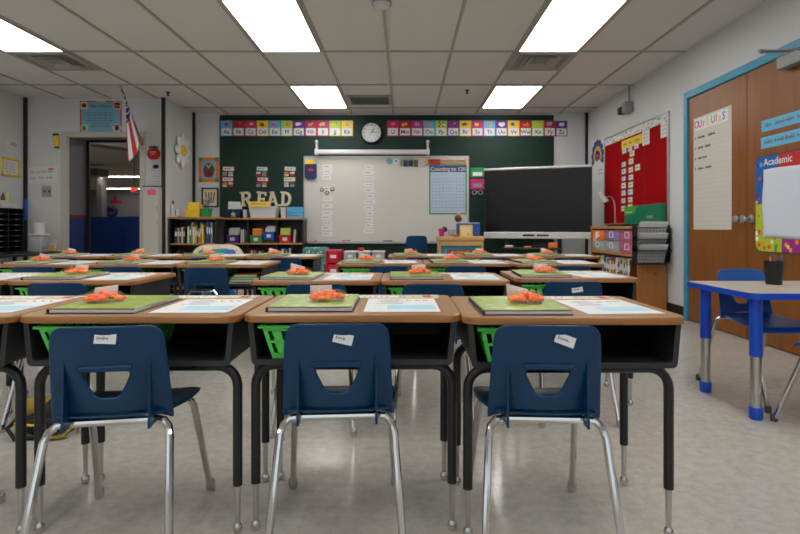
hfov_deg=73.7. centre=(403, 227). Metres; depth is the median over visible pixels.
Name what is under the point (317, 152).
projection screen
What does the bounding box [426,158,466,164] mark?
rack
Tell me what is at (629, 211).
print
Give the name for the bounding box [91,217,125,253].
wall
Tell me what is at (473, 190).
scissors
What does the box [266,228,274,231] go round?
booklet
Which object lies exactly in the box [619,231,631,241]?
storage bin
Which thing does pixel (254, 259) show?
basket
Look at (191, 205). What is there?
booklet
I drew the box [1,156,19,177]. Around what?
certificate
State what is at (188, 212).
storage bin
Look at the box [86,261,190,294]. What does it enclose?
student desk
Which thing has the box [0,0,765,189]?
ceiling
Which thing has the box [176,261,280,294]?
student desk
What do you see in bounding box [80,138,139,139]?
ceiling reveal
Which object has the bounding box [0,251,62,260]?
side table
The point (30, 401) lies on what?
backpack
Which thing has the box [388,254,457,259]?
student desk
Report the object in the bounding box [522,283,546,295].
basket
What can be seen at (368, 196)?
strip
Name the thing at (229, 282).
book
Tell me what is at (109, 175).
recessed light
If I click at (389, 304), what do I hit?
worksheet
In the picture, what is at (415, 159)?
clip
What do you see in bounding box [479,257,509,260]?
chair
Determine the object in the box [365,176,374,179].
strip
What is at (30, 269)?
chair
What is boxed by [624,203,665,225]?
carton
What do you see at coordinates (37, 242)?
tub
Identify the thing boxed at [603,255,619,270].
book
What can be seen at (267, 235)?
storage bin
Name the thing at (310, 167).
pocket
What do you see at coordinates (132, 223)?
wall
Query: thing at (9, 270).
basket
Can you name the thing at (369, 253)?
clear box
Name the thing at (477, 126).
card
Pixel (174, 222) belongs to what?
bookcase
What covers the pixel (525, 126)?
card
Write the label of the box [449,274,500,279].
worksheet
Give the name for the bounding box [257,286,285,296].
basket
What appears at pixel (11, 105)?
wall
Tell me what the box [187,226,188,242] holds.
book
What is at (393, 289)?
basket
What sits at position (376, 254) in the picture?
clear box
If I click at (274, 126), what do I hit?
card
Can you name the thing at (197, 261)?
workbook
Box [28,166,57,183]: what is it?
sign
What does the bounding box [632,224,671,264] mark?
file
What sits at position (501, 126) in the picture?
card
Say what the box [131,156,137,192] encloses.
exit sign
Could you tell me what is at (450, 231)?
cup
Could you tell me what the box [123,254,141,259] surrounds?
snack bag
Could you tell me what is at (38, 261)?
workbook
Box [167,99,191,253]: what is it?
wall
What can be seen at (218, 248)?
chair
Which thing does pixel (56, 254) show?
workbook
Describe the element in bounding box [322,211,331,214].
strip
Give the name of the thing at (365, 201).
strip
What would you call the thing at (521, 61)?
ceiling vent
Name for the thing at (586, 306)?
worksheet
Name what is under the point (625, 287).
student desk
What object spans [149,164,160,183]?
clipboard
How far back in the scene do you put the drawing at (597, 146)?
7.54 m
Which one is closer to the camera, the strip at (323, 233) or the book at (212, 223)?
the book at (212, 223)
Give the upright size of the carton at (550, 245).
0.070 m
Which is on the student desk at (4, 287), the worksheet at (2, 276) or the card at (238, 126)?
the worksheet at (2, 276)
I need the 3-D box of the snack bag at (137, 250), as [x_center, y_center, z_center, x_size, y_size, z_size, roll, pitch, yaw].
[-2.343,0.204,4.717,0.145,0.044,0.117,0,0,1]
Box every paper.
[642,129,648,145]
[661,116,668,137]
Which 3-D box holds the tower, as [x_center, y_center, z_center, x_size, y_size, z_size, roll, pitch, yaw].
[-0.790,0.565,6.097,0.165,0.630,0.306,0,0,0]
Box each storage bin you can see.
[184,209,201,216]
[200,208,212,216]
[225,235,239,242]
[242,210,249,217]
[248,206,279,217]
[249,235,263,242]
[262,232,275,239]
[278,235,292,242]
[280,207,286,217]
[592,230,605,240]
[592,240,605,250]
[605,230,631,241]
[605,241,620,252]
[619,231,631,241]
[619,242,631,253]
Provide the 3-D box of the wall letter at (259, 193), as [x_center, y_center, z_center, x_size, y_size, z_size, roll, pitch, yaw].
[-2.127,-0.433,7.938,0.161,0.225,0.026,0,0,0]
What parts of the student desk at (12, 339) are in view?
leg, name strip, leg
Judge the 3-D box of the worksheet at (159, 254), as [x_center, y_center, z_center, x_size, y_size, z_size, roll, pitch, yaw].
[-2.121,0.241,4.719,0.222,0.002,0.285,0,0,2]
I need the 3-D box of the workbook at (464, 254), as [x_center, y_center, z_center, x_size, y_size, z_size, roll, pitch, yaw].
[0.655,0.235,4.755,0.253,0.014,0.313,0,0,3]
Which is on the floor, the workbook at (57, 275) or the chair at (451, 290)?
the chair at (451, 290)
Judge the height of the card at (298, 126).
0.230 m
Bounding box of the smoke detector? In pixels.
[371,0,391,10]
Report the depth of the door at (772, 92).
3.91 m
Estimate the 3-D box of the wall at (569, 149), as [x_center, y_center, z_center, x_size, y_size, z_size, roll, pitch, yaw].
[-0.205,-0.420,8.020,5.890,2.600,0.100,0,0,0]
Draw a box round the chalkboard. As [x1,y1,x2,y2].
[220,115,553,259]
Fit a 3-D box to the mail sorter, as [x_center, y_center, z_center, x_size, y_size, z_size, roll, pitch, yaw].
[-4.830,0.030,5.950,0.301,0.535,1.232,0,0,0]
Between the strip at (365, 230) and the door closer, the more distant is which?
the strip at (365, 230)
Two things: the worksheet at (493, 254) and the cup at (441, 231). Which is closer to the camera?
the worksheet at (493, 254)
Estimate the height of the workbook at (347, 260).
0.014 m
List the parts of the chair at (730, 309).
leg, backrest, seat, leg, leg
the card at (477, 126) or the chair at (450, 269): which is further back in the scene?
the card at (477, 126)
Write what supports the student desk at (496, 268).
on the floor
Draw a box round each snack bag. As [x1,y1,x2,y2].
[31,253,51,259]
[61,248,76,252]
[64,264,90,273]
[82,285,126,301]
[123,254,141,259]
[132,248,146,252]
[201,249,215,252]
[207,254,224,259]
[267,248,280,252]
[286,263,309,273]
[309,285,345,299]
[358,253,373,259]
[404,248,417,252]
[408,264,431,272]
[443,253,459,258]
[474,248,486,252]
[506,284,543,301]
[526,254,542,259]
[533,263,555,271]
[541,248,552,252]
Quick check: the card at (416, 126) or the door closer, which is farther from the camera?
the card at (416, 126)
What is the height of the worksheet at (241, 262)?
0.002 m
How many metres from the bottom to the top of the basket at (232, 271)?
0.100 m
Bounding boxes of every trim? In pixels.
[23,97,27,259]
[86,140,139,253]
[161,97,165,253]
[192,112,195,201]
[585,112,587,254]
[683,38,799,320]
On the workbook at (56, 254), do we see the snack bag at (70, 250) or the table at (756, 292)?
the snack bag at (70, 250)
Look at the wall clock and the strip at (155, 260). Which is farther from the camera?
the wall clock
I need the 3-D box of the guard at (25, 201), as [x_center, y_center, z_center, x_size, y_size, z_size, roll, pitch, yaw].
[-4.959,-0.240,6.999,0.030,0.270,0.030,0,0,0]
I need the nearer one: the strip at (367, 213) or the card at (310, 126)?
the strip at (367, 213)
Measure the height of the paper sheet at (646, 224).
0.189 m
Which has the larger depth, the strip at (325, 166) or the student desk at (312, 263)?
the strip at (325, 166)
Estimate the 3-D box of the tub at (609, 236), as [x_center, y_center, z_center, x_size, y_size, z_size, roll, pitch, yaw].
[2.560,0.099,6.240,0.264,0.110,0.400,0,0,0]
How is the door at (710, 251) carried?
in the wall at (773, 24)
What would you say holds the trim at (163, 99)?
attached to the wall at (179, 119)
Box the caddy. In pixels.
[0,200,15,207]
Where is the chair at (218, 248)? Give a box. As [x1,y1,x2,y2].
[192,244,243,294]
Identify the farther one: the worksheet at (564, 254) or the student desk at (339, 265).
the worksheet at (564, 254)
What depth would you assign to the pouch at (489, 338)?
1.61 m
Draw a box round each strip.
[0,273,47,273]
[69,260,110,260]
[109,273,165,273]
[155,260,193,260]
[321,215,330,219]
[321,226,331,229]
[322,175,330,178]
[322,204,332,207]
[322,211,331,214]
[322,232,332,235]
[323,164,332,168]
[323,169,331,173]
[323,197,331,200]
[323,221,331,224]
[324,273,373,273]
[363,170,373,174]
[364,183,373,186]
[364,188,374,192]
[364,200,374,203]
[364,229,373,232]
[365,165,372,168]
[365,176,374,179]
[365,206,372,209]
[365,211,373,215]
[365,217,372,221]
[365,223,372,227]
[366,194,373,198]
[439,273,488,273]
[562,271,602,271]
[761,128,799,148]
[762,110,799,131]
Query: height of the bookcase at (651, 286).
0.900 m
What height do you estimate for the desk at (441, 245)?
0.772 m
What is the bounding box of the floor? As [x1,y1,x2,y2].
[0,288,799,533]
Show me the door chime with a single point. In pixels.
(56, 135)
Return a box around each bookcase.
[168,217,223,293]
[223,218,306,253]
[590,226,666,309]
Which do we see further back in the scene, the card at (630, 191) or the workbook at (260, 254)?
the card at (630, 191)
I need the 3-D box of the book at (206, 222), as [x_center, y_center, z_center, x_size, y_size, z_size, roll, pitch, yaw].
[-2.628,0.059,7.219,0.025,0.291,0.181,0,0,0]
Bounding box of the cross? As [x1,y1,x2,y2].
[110,196,121,203]
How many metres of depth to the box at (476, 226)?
6.89 m
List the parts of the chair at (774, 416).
leg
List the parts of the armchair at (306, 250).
armrest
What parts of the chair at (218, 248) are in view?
panel, panel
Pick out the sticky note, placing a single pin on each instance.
(150, 192)
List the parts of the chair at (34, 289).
leg, backrest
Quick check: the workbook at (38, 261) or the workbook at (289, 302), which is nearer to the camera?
the workbook at (289, 302)
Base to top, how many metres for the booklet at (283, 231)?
0.199 m
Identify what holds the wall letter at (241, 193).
attached to the chalkboard
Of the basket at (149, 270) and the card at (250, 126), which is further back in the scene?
the card at (250, 126)
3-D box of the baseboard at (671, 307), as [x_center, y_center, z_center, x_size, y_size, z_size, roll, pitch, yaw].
[2.733,0.825,6.555,0.011,0.110,2.710,0,0,0]
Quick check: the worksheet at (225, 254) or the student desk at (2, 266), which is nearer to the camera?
the student desk at (2, 266)
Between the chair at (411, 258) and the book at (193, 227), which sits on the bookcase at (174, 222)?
the book at (193, 227)
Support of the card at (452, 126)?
attached to the chalkboard
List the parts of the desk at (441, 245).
panel, rail, panel, panel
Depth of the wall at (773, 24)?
5.29 m
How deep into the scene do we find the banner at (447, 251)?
6.77 m
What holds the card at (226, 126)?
attached to the chalkboard
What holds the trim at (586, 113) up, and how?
attached to the wall at (569, 149)
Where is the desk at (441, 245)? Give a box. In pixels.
[436,236,484,253]
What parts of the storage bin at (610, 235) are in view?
lid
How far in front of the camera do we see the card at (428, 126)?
7.95 m
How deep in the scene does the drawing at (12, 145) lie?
6.84 m
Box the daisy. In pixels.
[175,134,190,167]
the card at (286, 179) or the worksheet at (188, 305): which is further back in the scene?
the card at (286, 179)
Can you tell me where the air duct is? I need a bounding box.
[91,168,108,176]
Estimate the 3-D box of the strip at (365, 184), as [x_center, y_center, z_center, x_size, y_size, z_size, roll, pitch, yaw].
[-0.522,-0.643,7.930,0.150,0.066,0.002,0,0,0]
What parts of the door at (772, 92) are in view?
knob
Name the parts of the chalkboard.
panel, panel, panel, panel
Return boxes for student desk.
[0,261,95,272]
[0,277,50,414]
[0,296,89,533]
[8,273,175,373]
[20,295,274,533]
[34,254,111,259]
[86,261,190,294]
[105,254,184,294]
[176,254,253,294]
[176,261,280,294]
[245,295,459,530]
[246,254,323,294]
[250,273,382,394]
[336,260,423,287]
[381,273,509,411]
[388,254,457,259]
[422,260,511,276]
[450,296,683,533]
[454,254,526,258]
[500,271,637,405]
[504,260,603,270]
[520,254,599,262]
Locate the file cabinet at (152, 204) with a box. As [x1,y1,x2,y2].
[142,186,161,253]
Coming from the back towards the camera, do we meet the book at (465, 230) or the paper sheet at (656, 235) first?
the book at (465, 230)
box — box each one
[262,239,275,242]
[344,251,357,259]
[358,251,371,257]
[372,251,384,259]
[456,223,479,235]
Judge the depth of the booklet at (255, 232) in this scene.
7.68 m
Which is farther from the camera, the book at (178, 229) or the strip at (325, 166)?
the strip at (325, 166)
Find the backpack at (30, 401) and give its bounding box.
[5,396,72,441]
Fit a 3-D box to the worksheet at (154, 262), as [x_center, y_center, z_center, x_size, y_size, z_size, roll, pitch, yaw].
[-1.678,0.241,3.713,0.222,0.002,0.285,0,0,-2]
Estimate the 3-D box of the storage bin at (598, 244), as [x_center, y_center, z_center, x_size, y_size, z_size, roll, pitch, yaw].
[2.558,0.217,6.680,0.277,0.124,0.415,0,0,0]
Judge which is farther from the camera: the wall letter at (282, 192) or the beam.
the beam
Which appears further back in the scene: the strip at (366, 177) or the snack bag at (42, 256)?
the strip at (366, 177)
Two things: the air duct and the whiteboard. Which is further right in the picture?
the whiteboard
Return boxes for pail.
[31,223,47,233]
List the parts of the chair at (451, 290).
leg, leg, backrest, leg, leg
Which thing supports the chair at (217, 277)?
on the floor
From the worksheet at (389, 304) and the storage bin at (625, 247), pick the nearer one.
the worksheet at (389, 304)
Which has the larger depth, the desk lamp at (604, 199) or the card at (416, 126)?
the card at (416, 126)
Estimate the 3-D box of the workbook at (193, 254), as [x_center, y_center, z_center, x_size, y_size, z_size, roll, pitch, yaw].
[-1.766,0.235,4.713,0.253,0.014,0.313,0,0,0]
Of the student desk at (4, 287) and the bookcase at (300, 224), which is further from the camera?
the bookcase at (300, 224)
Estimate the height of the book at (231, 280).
0.015 m
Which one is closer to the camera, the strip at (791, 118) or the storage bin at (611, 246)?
the strip at (791, 118)
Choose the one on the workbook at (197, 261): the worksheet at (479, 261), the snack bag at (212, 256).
the snack bag at (212, 256)
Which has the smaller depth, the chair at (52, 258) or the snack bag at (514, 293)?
the snack bag at (514, 293)
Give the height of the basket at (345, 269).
0.100 m
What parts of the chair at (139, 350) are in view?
leg, leg, backrest, seat, leg, leg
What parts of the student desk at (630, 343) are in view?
leg, leg, name strip, leg, leg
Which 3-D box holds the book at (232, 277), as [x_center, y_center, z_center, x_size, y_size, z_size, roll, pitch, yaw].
[-1.068,0.334,3.660,0.182,0.015,0.240,0,0,-2]
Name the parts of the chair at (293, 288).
leg, backrest, leg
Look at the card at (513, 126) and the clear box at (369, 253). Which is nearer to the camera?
the clear box at (369, 253)
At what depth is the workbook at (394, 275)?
2.51 m
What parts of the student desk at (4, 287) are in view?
leg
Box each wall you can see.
[0,89,22,263]
[28,98,166,259]
[69,138,85,252]
[91,190,139,216]
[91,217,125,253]
[126,217,139,252]
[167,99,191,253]
[196,113,584,253]
[588,0,799,305]
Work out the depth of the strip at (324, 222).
7.93 m
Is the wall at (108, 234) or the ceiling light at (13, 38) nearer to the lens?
the ceiling light at (13, 38)
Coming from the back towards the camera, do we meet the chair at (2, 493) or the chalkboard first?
the chalkboard
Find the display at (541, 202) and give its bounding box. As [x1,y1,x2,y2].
[484,164,591,238]
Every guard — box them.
[24,199,27,219]
[51,186,53,195]
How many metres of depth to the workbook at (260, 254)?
4.59 m
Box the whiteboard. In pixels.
[303,156,468,243]
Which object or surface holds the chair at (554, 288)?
on the floor
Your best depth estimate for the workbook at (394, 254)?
4.58 m
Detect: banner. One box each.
[445,249,474,253]
[622,134,641,148]
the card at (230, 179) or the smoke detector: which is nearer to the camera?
the smoke detector
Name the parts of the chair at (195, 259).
backrest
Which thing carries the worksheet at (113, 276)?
on the student desk at (159, 284)
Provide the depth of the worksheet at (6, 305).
1.70 m
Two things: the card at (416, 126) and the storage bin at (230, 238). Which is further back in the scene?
the card at (416, 126)
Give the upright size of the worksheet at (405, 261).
0.002 m
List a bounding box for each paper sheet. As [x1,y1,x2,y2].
[637,222,666,239]
[637,233,666,250]
[637,244,666,261]
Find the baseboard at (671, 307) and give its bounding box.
[667,302,682,315]
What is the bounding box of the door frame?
[61,132,144,250]
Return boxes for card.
[221,121,231,135]
[222,177,233,181]
[223,166,233,170]
[233,121,243,135]
[245,121,255,135]
[250,202,268,206]
[256,166,267,170]
[257,121,267,135]
[257,177,267,181]
[269,121,280,135]
[281,121,292,135]
[284,166,295,170]
[284,177,294,181]
[293,121,304,135]
[305,121,316,135]
[317,121,328,135]
[329,121,340,135]
[341,121,352,135]
[387,121,398,135]
[399,121,410,135]
[411,121,422,135]
[423,121,434,135]
[435,121,446,135]
[447,121,458,135]
[460,121,470,135]
[472,121,482,135]
[484,121,494,135]
[496,121,506,135]
[508,121,518,135]
[520,121,531,135]
[532,121,543,135]
[544,121,555,135]
[556,121,566,135]
[628,166,632,172]
[628,181,632,187]
[628,189,632,194]
[635,164,639,170]
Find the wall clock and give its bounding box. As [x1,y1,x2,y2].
[360,121,382,143]
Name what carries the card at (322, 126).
attached to the chalkboard
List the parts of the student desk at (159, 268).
leg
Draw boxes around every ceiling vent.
[8,52,100,70]
[346,95,391,104]
[505,52,576,70]
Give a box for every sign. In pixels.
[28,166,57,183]
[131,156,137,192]
[147,146,159,159]
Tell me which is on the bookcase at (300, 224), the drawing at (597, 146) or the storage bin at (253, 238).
the storage bin at (253, 238)
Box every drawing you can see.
[6,137,20,154]
[591,136,603,182]
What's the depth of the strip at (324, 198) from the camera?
7.93 m
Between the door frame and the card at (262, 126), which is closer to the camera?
the door frame
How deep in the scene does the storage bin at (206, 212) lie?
7.13 m
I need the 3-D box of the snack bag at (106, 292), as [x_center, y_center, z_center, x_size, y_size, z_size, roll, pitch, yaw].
[-0.928,0.204,1.649,0.145,0.044,0.117,0,0,-5]
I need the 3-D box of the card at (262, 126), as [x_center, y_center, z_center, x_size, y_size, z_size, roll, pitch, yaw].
[-2.107,-1.486,7.950,0.173,0.230,0.004,0,0,0]
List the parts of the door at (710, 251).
knob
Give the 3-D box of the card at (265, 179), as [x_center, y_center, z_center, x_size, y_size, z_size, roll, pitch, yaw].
[-2.107,-0.725,7.950,0.172,0.071,0.003,0,0,0]
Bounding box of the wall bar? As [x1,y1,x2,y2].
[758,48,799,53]
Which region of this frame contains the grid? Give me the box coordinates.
[0,0,713,113]
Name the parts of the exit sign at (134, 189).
stem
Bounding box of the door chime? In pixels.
[53,133,59,147]
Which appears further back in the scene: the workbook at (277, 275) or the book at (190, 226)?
the book at (190, 226)
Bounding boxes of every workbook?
[2,259,68,263]
[21,272,108,279]
[45,295,180,313]
[47,253,89,255]
[96,259,154,263]
[112,253,156,255]
[183,253,223,255]
[185,260,236,263]
[252,253,289,255]
[258,272,323,279]
[265,294,359,311]
[341,259,381,262]
[390,271,443,279]
[393,253,421,255]
[429,259,467,262]
[462,253,492,255]
[468,296,573,314]
[510,259,557,263]
[511,270,572,277]
[527,253,564,255]
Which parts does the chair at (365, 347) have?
leg, leg, backrest, seat, leg, leg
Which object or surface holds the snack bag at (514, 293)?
on the workbook at (486, 305)
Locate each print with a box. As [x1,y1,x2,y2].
[203,189,216,205]
[624,206,652,217]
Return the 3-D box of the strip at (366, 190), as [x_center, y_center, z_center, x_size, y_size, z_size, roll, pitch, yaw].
[-0.516,-0.561,7.930,0.159,0.066,0.002,0,0,0]
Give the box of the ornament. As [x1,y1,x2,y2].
[454,212,461,221]
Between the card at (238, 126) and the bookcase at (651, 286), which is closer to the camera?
the bookcase at (651, 286)
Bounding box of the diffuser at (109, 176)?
[109,176,139,176]
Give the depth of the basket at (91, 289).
2.50 m
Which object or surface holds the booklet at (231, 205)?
in the storage basket at (229, 213)
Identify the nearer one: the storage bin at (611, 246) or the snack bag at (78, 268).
the snack bag at (78, 268)
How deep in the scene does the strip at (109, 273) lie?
2.82 m
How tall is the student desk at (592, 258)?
0.637 m
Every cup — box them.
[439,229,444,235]
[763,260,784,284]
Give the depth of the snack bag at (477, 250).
4.75 m
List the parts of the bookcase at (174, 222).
panel, shelf, panel, panel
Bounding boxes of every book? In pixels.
[175,228,176,242]
[177,228,179,242]
[181,227,186,242]
[183,228,186,242]
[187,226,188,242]
[189,225,191,242]
[192,223,197,242]
[193,227,194,242]
[195,226,199,242]
[198,228,199,242]
[200,223,205,242]
[202,224,205,242]
[206,222,207,242]
[208,222,210,242]
[211,222,214,242]
[229,279,252,281]
[229,282,249,283]
[230,275,260,278]
[234,272,261,276]
[460,225,472,235]
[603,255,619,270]
[606,257,623,270]
[622,258,627,274]
[625,259,627,274]
[629,260,636,277]
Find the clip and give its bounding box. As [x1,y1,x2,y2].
[414,158,417,166]
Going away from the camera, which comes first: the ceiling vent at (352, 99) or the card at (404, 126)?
the ceiling vent at (352, 99)
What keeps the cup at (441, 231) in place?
on the desk at (441, 245)
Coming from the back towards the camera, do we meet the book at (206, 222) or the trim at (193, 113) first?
the trim at (193, 113)
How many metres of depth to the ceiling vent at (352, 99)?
7.08 m
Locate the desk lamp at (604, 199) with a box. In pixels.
[598,192,615,225]
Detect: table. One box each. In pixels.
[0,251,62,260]
[687,281,799,420]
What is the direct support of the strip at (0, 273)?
on the student desk at (4, 287)
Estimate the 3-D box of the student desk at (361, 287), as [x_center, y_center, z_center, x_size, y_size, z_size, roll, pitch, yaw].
[-0.412,0.560,2.663,0.600,0.637,0.457,0,0,0]
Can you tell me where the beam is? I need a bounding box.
[91,143,139,152]
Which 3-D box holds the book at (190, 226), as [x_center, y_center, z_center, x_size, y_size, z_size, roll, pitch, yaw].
[-2.855,0.084,7.219,0.027,0.242,0.181,0,0,0]
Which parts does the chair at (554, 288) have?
leg, backrest, leg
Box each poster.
[80,101,121,131]
[199,157,218,181]
[693,105,731,229]
[755,149,799,253]
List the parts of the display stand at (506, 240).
post, post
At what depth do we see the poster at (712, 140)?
4.65 m
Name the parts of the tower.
drawer, drawer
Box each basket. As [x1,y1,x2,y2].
[0,268,70,272]
[15,286,103,295]
[32,324,175,351]
[91,268,154,272]
[181,268,237,280]
[224,209,243,217]
[250,259,269,260]
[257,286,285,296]
[258,323,344,357]
[287,207,303,217]
[341,267,370,272]
[388,286,404,294]
[429,267,446,272]
[473,325,502,361]
[519,267,551,269]
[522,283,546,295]
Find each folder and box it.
[243,230,246,242]
[295,230,298,242]
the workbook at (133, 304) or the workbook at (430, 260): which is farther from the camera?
the workbook at (430, 260)
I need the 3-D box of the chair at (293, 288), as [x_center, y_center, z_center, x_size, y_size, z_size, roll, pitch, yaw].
[-0.394,0.561,2.511,0.377,0.636,0.568,0,0,-2]
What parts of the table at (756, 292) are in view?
leg, leg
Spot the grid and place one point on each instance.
(138, 2)
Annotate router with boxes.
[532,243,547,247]
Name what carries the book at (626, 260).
on the bookcase at (651, 286)
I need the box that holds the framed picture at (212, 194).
[201,188,218,206]
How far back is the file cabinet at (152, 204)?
6.91 m
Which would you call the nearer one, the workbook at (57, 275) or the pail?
the workbook at (57, 275)
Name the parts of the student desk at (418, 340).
leg, leg, name strip, leg, leg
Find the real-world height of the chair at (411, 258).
0.636 m
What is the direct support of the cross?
attached to the wall at (130, 206)
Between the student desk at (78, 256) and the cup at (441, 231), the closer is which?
the student desk at (78, 256)
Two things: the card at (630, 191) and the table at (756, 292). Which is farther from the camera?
the card at (630, 191)
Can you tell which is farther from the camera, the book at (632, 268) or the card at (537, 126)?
the card at (537, 126)
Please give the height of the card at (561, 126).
0.230 m
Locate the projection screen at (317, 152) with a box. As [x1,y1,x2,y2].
[314,140,429,155]
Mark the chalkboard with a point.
(244, 153)
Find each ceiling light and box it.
[0,17,65,51]
[219,0,321,51]
[289,86,347,107]
[481,86,543,107]
[517,0,628,51]
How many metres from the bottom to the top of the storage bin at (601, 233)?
0.124 m
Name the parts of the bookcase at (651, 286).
panel, shelf, panel, panel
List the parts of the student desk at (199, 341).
leg, leg, name strip, leg, leg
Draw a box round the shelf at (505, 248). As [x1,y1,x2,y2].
[502,247,562,249]
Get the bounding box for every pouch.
[470,168,484,177]
[470,179,483,189]
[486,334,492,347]
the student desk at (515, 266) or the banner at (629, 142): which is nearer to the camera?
the student desk at (515, 266)
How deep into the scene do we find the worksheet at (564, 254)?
4.66 m
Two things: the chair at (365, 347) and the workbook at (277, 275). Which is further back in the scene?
the workbook at (277, 275)
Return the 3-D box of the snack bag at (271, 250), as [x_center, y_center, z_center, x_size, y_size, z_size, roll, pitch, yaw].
[-1.144,0.200,4.712,0.145,0.049,0.117,0,0,-12]
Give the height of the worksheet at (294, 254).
0.002 m
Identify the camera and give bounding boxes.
[617,86,632,114]
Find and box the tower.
[326,249,343,272]
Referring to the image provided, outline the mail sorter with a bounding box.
[0,208,23,252]
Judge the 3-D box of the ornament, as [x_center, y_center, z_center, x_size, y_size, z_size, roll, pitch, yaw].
[0.709,-0.140,6.970,0.100,0.128,0.098,0,0,0]
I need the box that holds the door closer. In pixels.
[777,46,799,69]
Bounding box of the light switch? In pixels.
[42,186,51,196]
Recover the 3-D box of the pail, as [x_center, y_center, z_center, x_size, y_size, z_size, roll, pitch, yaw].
[-4.575,0.003,6.690,0.172,0.140,0.172,0,0,0]
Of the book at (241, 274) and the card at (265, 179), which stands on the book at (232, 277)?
the book at (241, 274)
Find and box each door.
[689,73,746,337]
[740,60,799,355]
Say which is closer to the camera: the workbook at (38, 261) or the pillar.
the workbook at (38, 261)
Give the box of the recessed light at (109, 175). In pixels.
[109,175,139,176]
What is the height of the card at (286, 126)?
0.230 m
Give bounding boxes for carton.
[548,243,557,247]
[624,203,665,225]
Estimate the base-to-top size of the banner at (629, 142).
0.110 m
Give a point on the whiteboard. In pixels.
(401, 195)
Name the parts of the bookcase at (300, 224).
panel, shelf, panel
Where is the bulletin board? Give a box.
[604,111,669,224]
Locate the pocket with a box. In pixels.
[305,160,316,179]
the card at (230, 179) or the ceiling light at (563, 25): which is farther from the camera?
the card at (230, 179)
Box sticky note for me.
[148,190,155,194]
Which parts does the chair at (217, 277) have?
rail, backrest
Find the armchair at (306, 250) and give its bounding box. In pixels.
[302,247,328,272]
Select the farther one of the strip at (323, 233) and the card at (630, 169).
the strip at (323, 233)
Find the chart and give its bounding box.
[429,165,466,213]
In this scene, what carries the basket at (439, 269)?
in the student desk at (496, 268)
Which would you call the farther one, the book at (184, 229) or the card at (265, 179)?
the card at (265, 179)
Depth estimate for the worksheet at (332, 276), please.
2.59 m
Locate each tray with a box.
[307,241,436,243]
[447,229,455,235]
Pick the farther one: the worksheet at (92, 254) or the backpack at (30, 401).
the worksheet at (92, 254)
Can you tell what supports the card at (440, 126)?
attached to the chalkboard
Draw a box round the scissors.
[472,190,482,194]
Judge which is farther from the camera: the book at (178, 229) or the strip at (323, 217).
the strip at (323, 217)
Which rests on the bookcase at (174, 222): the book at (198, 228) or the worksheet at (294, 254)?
the book at (198, 228)
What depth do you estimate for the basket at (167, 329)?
1.61 m
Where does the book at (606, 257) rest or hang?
on the bookcase at (651, 286)
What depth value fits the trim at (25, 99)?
7.01 m
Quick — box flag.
[119,86,142,160]
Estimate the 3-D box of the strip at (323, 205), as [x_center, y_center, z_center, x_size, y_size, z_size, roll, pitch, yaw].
[-1.141,-0.329,7.930,0.162,0.066,0.002,0,0,0]
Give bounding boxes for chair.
[0,283,88,433]
[0,491,5,503]
[12,266,55,272]
[19,325,214,533]
[52,258,76,259]
[101,266,142,272]
[170,267,250,373]
[190,258,236,294]
[265,323,405,533]
[269,258,301,271]
[270,284,357,438]
[369,266,409,294]
[393,284,474,421]
[405,257,434,259]
[406,236,426,253]
[445,266,485,272]
[473,325,624,533]
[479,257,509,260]
[538,281,619,427]
[552,266,590,270]
[554,258,585,260]
[696,269,799,413]
[770,341,799,421]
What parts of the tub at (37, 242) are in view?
lid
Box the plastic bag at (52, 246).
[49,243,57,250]
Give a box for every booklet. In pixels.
[188,202,198,208]
[228,202,240,208]
[229,230,237,234]
[252,230,261,234]
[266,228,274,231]
[280,228,289,234]
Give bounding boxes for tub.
[28,234,49,251]
[605,232,620,241]
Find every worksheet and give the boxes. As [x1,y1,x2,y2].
[0,274,40,279]
[0,299,69,312]
[50,261,100,263]
[80,254,112,255]
[82,274,156,279]
[141,261,185,263]
[148,299,252,312]
[149,254,183,255]
[220,254,249,255]
[229,261,267,263]
[290,254,317,255]
[323,274,373,279]
[364,298,440,311]
[384,260,416,262]
[427,254,443,255]
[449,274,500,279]
[469,260,503,262]
[493,254,520,255]
[554,300,664,313]
[557,261,596,263]
[564,254,590,255]
[565,272,625,277]
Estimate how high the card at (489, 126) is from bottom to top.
0.230 m
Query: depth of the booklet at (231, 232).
7.68 m
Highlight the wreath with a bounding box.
[107,206,117,216]
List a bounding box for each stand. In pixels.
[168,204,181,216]
[502,238,562,253]
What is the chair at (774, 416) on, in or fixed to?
on the floor
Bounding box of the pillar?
[97,177,106,216]
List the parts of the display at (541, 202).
trim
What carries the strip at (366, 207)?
attached to the whiteboard
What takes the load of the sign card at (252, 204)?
on the storage bin at (271, 211)
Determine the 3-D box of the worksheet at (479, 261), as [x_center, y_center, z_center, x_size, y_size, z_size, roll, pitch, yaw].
[0.581,0.241,3.806,0.222,0.002,0.285,0,0,-4]
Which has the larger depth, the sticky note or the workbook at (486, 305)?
the sticky note
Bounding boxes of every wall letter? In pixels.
[240,192,250,206]
[256,191,266,201]
[268,191,278,205]
[279,191,290,205]
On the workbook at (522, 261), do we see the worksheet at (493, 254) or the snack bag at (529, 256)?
the snack bag at (529, 256)
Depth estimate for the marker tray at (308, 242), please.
7.86 m
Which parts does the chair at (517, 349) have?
leg, leg, seat, backrest, leg, leg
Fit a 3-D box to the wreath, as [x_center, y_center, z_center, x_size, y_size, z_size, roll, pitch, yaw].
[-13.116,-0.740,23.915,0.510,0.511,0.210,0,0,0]
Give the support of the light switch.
attached to the wall at (46, 116)

